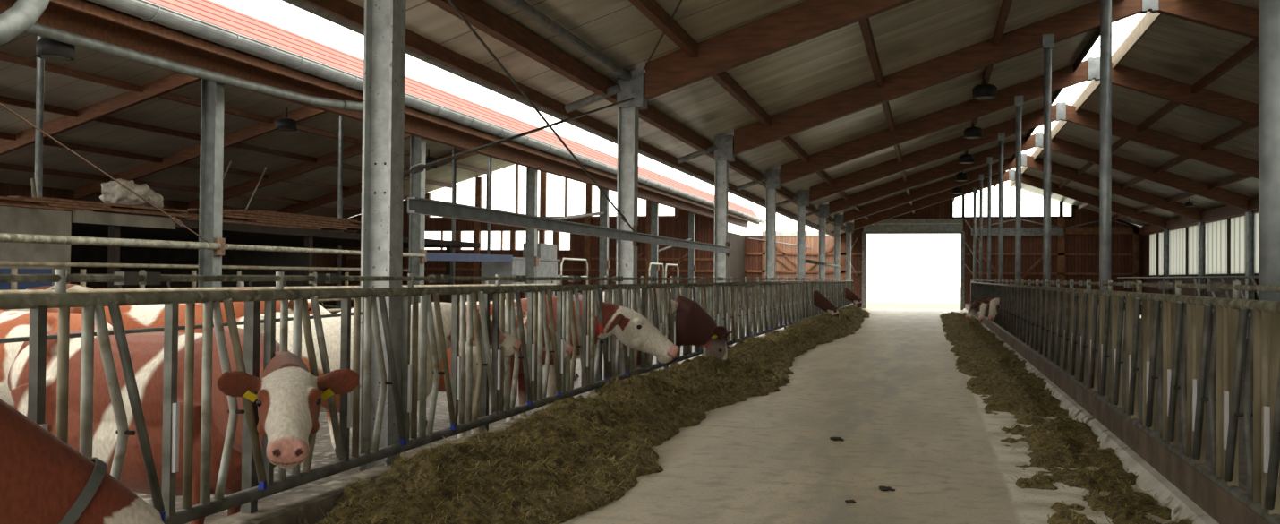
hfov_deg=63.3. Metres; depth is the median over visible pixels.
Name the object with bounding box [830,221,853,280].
steel column
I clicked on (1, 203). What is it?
plank
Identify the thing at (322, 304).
divider
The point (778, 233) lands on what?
window
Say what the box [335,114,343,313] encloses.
post
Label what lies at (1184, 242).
window
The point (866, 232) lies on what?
shutter
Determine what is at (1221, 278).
divider
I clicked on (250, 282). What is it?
divider
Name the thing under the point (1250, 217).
steel column
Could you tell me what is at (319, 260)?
wall
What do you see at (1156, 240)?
window
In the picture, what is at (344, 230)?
plank
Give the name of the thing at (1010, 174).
rafter
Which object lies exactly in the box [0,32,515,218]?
ceiling
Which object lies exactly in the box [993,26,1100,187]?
trim
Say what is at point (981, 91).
hanging lamp
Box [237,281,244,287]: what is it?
post
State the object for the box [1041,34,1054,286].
post
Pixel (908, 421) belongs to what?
floor
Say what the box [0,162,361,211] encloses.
purlin
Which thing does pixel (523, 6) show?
beam
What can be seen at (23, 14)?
downpipe
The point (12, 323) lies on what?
cow
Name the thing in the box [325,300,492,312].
rail
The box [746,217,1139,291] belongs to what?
trim
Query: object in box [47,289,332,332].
cow
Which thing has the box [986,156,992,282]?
post
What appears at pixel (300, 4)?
rain gutter
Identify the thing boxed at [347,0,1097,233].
ceiling
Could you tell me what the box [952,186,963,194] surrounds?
hanging lamp
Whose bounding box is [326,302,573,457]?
cow
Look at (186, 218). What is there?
plank
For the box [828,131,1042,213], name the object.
rafter
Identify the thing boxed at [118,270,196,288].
divider
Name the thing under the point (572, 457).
heap
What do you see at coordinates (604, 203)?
steel column
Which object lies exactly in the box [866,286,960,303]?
ground
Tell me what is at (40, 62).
post
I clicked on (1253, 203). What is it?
beam
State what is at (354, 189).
rafter
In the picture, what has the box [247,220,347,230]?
plank
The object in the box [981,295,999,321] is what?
cow
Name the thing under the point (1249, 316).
rail
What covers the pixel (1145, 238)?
wall
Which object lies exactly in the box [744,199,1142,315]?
wall
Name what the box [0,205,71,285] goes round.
wall
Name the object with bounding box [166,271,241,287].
divider
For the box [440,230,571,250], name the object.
window
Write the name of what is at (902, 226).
door
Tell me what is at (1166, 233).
steel column
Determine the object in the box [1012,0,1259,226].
ceiling
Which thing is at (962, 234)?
trim
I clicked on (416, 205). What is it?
horizontal beam
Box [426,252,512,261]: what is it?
beam
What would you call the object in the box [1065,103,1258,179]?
rafter
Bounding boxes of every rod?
[0,102,209,242]
[403,97,633,175]
[446,0,635,231]
[551,211,605,220]
[643,0,682,69]
[657,238,691,252]
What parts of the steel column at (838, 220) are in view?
head plate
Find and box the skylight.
[1009,11,1161,187]
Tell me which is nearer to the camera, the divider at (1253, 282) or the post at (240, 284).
the post at (240, 284)
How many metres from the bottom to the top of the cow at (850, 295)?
1.518 m
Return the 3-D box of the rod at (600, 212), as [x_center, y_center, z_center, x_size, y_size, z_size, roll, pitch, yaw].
[-1.901,-1.246,28.871,0.100,0.686,5.849,0,-1,16]
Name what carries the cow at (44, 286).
on the floor
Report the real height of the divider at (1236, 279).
1.910 m
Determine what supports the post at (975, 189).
on the floor at (1241, 459)
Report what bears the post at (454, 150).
on the floor
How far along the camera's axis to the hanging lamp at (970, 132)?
25.98 m
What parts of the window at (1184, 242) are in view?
frame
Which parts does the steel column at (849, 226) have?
head plate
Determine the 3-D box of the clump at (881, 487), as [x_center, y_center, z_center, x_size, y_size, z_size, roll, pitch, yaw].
[1.778,1.635,7.473,0.119,0.040,0.076,0,-1,16]
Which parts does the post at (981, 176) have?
head plate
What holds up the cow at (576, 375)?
on the floor at (324, 453)
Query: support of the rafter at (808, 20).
on the post at (1105, 5)
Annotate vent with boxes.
[1012,13,1140,169]
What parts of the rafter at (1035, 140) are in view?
ridge plate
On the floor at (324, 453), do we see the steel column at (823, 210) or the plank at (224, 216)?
the steel column at (823, 210)
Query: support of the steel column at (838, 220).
on the floor at (324, 453)
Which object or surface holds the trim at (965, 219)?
attached to the wall at (1074, 243)
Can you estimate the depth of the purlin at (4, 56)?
30.02 m
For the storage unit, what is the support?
on the floor
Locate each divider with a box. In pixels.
[0,268,17,289]
[17,269,85,286]
[66,269,145,288]
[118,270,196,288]
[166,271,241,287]
[221,273,275,275]
[248,272,316,286]
[283,272,348,312]
[316,274,352,307]
[1193,277,1201,296]
[1206,278,1215,297]
[1220,277,1229,298]
[1235,277,1245,298]
[1251,277,1258,299]
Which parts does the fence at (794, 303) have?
fence post, latch rail, rail, fence post, fence post, fence post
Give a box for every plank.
[0,196,110,208]
[0,199,96,211]
[0,202,93,211]
[8,196,159,211]
[29,202,181,214]
[31,196,187,213]
[37,203,191,217]
[181,213,199,215]
[186,218,343,231]
[187,208,199,212]
[190,215,247,221]
[222,209,349,222]
[222,211,360,226]
[222,214,361,229]
[222,217,361,230]
[222,220,320,230]
[237,209,361,223]
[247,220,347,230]
[252,210,357,221]
[320,228,356,231]
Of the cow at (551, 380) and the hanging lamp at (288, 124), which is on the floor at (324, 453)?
the cow at (551, 380)
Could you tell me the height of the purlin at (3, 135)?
0.170 m
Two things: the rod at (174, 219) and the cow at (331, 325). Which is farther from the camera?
the rod at (174, 219)
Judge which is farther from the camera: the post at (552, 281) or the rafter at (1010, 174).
the rafter at (1010, 174)
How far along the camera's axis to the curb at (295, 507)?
5.96 m
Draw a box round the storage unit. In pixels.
[65,210,480,302]
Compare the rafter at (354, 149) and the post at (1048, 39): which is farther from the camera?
the rafter at (354, 149)
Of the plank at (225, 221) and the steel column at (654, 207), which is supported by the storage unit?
the plank at (225, 221)
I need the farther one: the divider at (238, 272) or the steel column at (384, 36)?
the divider at (238, 272)
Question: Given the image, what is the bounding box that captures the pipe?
[0,311,364,342]
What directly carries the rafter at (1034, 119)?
on the post at (1001, 135)
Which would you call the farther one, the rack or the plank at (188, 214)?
the plank at (188, 214)
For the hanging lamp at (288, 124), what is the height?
0.506 m
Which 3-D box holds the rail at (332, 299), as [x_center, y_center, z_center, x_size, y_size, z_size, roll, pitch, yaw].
[-7.534,0.771,19.501,0.060,0.057,14.500,0,-1,16]
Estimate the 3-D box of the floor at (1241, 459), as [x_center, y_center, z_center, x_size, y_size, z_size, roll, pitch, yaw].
[11.314,2.244,19.017,7.970,0.200,66.000,0,-1,16]
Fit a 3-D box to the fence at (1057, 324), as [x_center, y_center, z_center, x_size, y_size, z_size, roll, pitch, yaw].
[8.039,1.270,22.456,0.166,1.780,44.060,0,-1,16]
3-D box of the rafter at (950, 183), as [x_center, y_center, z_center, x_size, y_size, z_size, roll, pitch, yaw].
[11.540,-2.864,40.883,6.930,2.648,0.200,0,-1,16]
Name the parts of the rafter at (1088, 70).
ridge plate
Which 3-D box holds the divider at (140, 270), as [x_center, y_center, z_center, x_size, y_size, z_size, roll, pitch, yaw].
[-9.028,1.028,17.423,1.670,1.800,0.080,0,-1,16]
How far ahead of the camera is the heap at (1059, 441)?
9.78 m
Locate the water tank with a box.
[481,242,560,299]
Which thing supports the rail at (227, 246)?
attached to the steel column at (417, 145)
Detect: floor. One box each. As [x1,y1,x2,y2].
[133,313,787,523]
[559,307,1172,523]
[1122,317,1253,486]
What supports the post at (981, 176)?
on the floor at (1241, 459)
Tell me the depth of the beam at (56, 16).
15.65 m
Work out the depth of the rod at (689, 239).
39.04 m
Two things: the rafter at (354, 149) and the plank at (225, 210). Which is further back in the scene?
the rafter at (354, 149)
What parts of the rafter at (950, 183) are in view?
ridge plate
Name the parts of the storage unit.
loft post, loft post, loft post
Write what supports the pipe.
attached to the fence at (794, 303)
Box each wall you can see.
[0,182,346,307]
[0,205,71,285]
[345,193,714,307]
[727,231,745,298]
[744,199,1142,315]
[1142,212,1258,331]
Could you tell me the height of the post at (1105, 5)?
5.850 m
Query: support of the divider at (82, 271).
on the floor
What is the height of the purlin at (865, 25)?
0.160 m
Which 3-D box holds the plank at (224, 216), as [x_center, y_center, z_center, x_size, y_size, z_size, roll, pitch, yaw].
[-8.496,-0.978,26.019,0.240,0.048,6.155,0,-1,16]
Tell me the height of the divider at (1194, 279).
1.910 m
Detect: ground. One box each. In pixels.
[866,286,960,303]
[866,301,1141,317]
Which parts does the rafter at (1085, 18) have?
ridge plate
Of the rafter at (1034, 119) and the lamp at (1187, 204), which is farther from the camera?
the lamp at (1187, 204)
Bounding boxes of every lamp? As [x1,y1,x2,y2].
[35,37,75,60]
[275,107,297,131]
[425,148,437,169]
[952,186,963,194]
[955,170,968,180]
[958,151,974,163]
[964,123,982,138]
[972,72,997,99]
[1185,197,1193,206]
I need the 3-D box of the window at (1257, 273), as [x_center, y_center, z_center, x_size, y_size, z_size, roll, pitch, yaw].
[18.444,-0.574,29.559,0.130,2.000,6.000,0,-1,16]
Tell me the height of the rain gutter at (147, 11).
0.172 m
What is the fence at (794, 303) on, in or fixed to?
on the curb at (295, 507)
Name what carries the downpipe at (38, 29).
attached to the rain gutter at (147, 11)
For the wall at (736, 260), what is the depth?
52.68 m
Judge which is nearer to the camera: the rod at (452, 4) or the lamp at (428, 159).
the rod at (452, 4)
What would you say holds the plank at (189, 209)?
on the plank
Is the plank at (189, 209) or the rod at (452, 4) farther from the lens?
the plank at (189, 209)
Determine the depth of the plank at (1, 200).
18.79 m
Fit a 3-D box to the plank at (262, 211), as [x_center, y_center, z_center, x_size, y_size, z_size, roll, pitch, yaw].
[-8.406,-1.153,26.341,0.240,0.048,4.248,0,-1,16]
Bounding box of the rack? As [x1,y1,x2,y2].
[0,268,51,290]
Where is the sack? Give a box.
[99,178,163,207]
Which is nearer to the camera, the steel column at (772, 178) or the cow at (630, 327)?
the cow at (630, 327)
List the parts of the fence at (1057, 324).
rail, latch rail, fence post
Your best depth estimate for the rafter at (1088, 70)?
23.47 m
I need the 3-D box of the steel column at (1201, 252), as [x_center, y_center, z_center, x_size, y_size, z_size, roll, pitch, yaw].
[20.707,0.513,38.255,0.280,3.970,0.400,0,-1,16]
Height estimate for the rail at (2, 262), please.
0.067 m
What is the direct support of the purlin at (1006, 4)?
on the rafter at (1034, 119)
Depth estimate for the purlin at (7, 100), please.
32.97 m
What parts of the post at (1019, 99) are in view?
head plate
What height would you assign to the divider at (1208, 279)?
1.910 m
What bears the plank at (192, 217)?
on the plank at (186, 218)
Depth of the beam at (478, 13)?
11.39 m
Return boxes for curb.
[964,303,1271,523]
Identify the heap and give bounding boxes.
[306,303,870,523]
[938,311,1197,523]
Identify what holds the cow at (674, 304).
on the floor at (324, 453)
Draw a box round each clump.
[829,436,844,441]
[844,499,855,503]
[878,485,895,490]
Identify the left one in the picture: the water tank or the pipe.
the pipe
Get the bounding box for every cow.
[0,309,113,407]
[0,398,164,523]
[2,283,100,311]
[7,325,359,523]
[26,285,91,289]
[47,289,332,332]
[213,301,521,485]
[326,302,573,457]
[417,294,678,426]
[459,301,622,406]
[503,288,678,394]
[554,291,732,394]
[570,294,714,380]
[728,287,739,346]
[744,288,839,333]
[786,285,861,309]
[964,295,986,318]
[973,293,1079,321]
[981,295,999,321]
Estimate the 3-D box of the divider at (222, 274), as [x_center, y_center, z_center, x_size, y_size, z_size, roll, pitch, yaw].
[-8.015,1.088,21.033,1.670,1.800,0.080,0,-1,16]
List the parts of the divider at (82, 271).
post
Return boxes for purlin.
[0,51,492,175]
[0,95,452,187]
[0,132,409,199]
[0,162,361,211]
[628,0,875,225]
[858,17,914,213]
[951,0,1012,201]
[1042,39,1259,199]
[1077,122,1257,209]
[1111,173,1252,220]
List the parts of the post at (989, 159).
head plate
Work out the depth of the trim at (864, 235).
53.12 m
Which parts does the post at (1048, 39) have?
head plate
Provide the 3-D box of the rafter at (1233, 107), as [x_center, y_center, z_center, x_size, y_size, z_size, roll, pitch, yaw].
[12.915,-3.103,21.804,6.250,2.645,0.170,0,-1,16]
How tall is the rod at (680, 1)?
0.861 m
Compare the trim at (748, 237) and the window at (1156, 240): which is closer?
the window at (1156, 240)
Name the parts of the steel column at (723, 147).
eave arm, head plate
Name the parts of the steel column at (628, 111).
eave arm, head plate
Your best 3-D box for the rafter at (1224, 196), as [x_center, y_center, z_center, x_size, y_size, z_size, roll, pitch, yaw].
[16.157,-2.913,33.356,6.250,2.645,0.170,0,-1,16]
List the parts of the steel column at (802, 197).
eave arm, head plate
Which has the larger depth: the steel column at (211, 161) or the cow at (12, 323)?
the steel column at (211, 161)
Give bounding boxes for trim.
[49,0,759,224]
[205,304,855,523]
[302,0,834,235]
[346,216,713,301]
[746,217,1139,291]
[748,237,857,274]
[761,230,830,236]
[861,231,866,307]
[960,230,964,309]
[962,307,1219,523]
[964,219,1134,281]
[971,227,1063,235]
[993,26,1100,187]
[1140,209,1258,236]
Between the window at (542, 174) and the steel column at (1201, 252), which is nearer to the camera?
the steel column at (1201, 252)
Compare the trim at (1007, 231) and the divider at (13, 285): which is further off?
the trim at (1007, 231)
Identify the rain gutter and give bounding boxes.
[86,0,765,222]
[281,0,834,237]
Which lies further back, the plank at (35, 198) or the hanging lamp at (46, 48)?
the plank at (35, 198)
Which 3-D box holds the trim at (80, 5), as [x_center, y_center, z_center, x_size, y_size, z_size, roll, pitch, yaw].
[-2.632,-2.644,23.038,0.050,0.320,66.050,0,-1,16]
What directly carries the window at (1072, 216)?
in the wall at (1074, 243)
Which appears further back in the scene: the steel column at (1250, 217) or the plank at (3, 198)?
the steel column at (1250, 217)
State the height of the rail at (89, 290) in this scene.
0.057 m
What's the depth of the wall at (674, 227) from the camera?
50.90 m
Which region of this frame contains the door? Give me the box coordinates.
[863,218,963,233]
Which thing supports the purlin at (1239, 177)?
on the rafter
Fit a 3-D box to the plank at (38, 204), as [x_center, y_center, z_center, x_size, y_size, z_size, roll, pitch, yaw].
[-10.126,-0.988,20.258,0.250,0.045,3.699,0,-1,16]
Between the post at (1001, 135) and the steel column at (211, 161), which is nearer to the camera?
the steel column at (211, 161)
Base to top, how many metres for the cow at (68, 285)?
1.614 m
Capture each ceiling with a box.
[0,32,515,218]
[82,0,735,214]
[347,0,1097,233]
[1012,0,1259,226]
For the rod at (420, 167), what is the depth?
8.71 m
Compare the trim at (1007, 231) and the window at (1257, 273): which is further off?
the trim at (1007, 231)
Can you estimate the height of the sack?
0.636 m
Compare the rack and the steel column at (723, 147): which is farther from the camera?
the steel column at (723, 147)
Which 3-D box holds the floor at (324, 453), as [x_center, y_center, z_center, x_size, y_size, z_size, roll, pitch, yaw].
[-0.408,2.178,22.308,5.580,0.200,66.000,0,-1,16]
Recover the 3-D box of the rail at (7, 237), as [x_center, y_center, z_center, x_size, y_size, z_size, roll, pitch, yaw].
[-6.593,-0.251,11.473,0.100,0.115,5.840,0,-1,16]
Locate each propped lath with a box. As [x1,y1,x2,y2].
[30,178,36,196]
[222,161,231,179]
[245,167,267,209]
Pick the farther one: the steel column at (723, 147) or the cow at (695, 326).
the steel column at (723, 147)
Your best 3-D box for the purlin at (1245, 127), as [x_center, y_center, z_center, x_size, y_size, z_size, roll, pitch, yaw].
[12.505,-3.146,18.954,0.100,0.160,66.350,0,-1,16]
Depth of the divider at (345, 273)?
23.21 m
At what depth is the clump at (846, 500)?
7.04 m
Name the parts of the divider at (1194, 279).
post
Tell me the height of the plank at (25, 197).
0.045 m
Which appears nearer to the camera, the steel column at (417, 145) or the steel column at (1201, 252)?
the steel column at (417, 145)
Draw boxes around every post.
[34,35,44,196]
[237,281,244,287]
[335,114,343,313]
[451,145,456,284]
[486,156,491,254]
[551,280,554,295]
[972,187,977,281]
[979,174,983,281]
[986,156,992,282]
[998,132,1005,283]
[1014,95,1023,284]
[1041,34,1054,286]
[1099,0,1111,396]
[1258,0,1279,300]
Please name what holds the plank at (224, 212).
on the plank at (224, 216)
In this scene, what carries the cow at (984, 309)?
on the floor at (1241, 459)
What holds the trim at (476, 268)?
attached to the wall at (674, 227)
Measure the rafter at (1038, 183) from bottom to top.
2.645 m
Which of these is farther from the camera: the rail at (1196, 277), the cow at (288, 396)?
the rail at (1196, 277)
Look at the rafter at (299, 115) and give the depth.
35.80 m
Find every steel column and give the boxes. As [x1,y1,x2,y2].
[197,78,225,287]
[358,0,405,471]
[409,135,426,304]
[524,167,538,298]
[564,69,647,380]
[598,187,610,291]
[650,201,659,283]
[676,134,734,325]
[687,212,695,282]
[736,168,780,334]
[776,189,809,281]
[805,204,828,281]
[817,214,843,280]
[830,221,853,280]
[1162,229,1169,293]
[1197,221,1205,296]
[1245,211,1254,339]
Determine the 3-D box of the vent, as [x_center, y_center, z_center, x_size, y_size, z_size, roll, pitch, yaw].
[10.553,-4.686,24.955,0.800,0.313,51.624,0,-1,16]
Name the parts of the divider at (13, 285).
post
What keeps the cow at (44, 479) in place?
on the floor at (324, 453)
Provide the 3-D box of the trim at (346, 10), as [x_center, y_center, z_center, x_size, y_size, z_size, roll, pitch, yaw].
[1.322,-1.865,21.915,0.040,0.160,66.050,0,-1,16]
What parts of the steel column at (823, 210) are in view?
eave arm, head plate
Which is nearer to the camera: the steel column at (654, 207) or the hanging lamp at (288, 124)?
the hanging lamp at (288, 124)
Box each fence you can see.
[0,269,853,523]
[970,279,1279,523]
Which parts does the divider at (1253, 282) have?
post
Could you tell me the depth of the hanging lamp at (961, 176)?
37.52 m
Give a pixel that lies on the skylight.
(1148, 20)
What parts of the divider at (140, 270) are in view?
post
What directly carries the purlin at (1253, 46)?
on the rafter
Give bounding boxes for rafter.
[0,72,201,155]
[73,105,325,200]
[189,133,409,208]
[277,149,477,213]
[645,0,914,99]
[733,0,1158,154]
[780,56,1100,183]
[809,102,1066,202]
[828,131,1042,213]
[843,153,1026,222]
[853,169,1015,230]
[1014,172,1168,229]
[1026,154,1203,221]
[1042,133,1252,212]
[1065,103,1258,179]
[1099,62,1259,126]
[1156,0,1259,40]
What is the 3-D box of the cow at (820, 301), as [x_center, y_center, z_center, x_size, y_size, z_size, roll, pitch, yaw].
[4.676,1.518,32.208,3.080,1.518,0.864,0,-1,8]
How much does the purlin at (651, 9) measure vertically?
0.160 m
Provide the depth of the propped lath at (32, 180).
19.42 m
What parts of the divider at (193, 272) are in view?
post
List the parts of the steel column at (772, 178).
eave arm, head plate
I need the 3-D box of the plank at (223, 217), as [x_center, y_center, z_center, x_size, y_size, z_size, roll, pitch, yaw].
[-8.683,-0.977,26.258,0.240,0.048,6.063,0,-1,16]
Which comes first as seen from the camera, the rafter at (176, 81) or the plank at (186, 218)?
the plank at (186, 218)
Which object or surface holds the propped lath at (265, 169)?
on the plank at (189, 209)
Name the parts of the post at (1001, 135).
head plate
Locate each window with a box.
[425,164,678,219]
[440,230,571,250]
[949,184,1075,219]
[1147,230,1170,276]
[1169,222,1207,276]
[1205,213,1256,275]
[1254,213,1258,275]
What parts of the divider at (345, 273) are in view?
post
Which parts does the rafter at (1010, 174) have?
ridge plate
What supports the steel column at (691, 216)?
on the floor
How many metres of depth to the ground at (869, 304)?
62.40 m
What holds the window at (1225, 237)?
in the wall at (1145, 238)
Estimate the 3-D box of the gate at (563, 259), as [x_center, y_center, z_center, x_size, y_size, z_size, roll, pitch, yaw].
[-1.720,0.892,27.190,0.060,1.980,2.110,0,-1,16]
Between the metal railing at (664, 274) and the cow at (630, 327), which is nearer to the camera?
the cow at (630, 327)
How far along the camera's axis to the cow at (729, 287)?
25.16 m
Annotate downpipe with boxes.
[0,0,49,44]
[0,12,363,110]
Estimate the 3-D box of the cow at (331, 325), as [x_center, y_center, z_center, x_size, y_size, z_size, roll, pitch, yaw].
[-2.298,1.105,8.518,2.589,1.559,0.841,1,-1,-2]
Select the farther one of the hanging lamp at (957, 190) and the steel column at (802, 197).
the hanging lamp at (957, 190)
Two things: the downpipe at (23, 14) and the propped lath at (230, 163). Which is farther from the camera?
the propped lath at (230, 163)
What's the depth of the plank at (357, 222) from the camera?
26.56 m
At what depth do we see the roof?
16.65 m
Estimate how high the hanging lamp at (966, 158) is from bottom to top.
0.506 m
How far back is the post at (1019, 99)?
23.00 m
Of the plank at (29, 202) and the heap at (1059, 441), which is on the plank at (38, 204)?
the plank at (29, 202)
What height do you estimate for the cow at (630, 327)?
1.576 m
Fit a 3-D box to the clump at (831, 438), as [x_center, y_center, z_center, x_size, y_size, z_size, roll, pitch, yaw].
[1.847,1.664,9.738,0.133,0.039,0.088,0,-1,16]
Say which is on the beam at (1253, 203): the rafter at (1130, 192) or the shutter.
the rafter at (1130, 192)
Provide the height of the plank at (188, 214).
0.048 m
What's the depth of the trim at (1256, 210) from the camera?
37.87 m
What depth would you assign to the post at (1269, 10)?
5.66 m
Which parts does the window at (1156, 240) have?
frame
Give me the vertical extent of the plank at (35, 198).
0.045 m
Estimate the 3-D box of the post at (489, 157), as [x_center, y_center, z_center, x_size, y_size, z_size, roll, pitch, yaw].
[-6.666,-1.200,45.789,0.260,7.085,0.200,0,-1,16]
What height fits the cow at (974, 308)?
1.510 m
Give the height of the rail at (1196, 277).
0.057 m
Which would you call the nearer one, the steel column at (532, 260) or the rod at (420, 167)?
the rod at (420, 167)
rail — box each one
[0,232,221,249]
[0,260,409,271]
[0,282,555,293]
[224,243,425,257]
[318,298,353,301]
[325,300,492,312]
[805,259,841,267]
[1087,295,1250,318]
[1117,275,1258,278]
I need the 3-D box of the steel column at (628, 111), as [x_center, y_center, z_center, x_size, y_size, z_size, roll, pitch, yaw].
[-0.443,-0.216,13.024,1.015,4.330,0.310,0,-1,16]
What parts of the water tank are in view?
tank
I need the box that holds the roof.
[145,0,758,217]
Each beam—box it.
[0,0,748,227]
[407,196,731,253]
[426,0,853,234]
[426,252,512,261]
[503,0,631,80]
[1138,197,1258,234]
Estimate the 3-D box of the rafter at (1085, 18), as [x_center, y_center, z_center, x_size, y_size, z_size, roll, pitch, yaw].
[5.056,-3.244,17.779,6.930,2.648,0.200,0,-1,16]
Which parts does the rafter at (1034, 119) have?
ridge plate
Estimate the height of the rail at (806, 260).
0.135 m
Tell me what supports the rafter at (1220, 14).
on the beam at (1253, 203)
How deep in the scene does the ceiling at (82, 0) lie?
13.47 m
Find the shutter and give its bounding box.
[864,230,961,233]
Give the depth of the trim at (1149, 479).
8.08 m

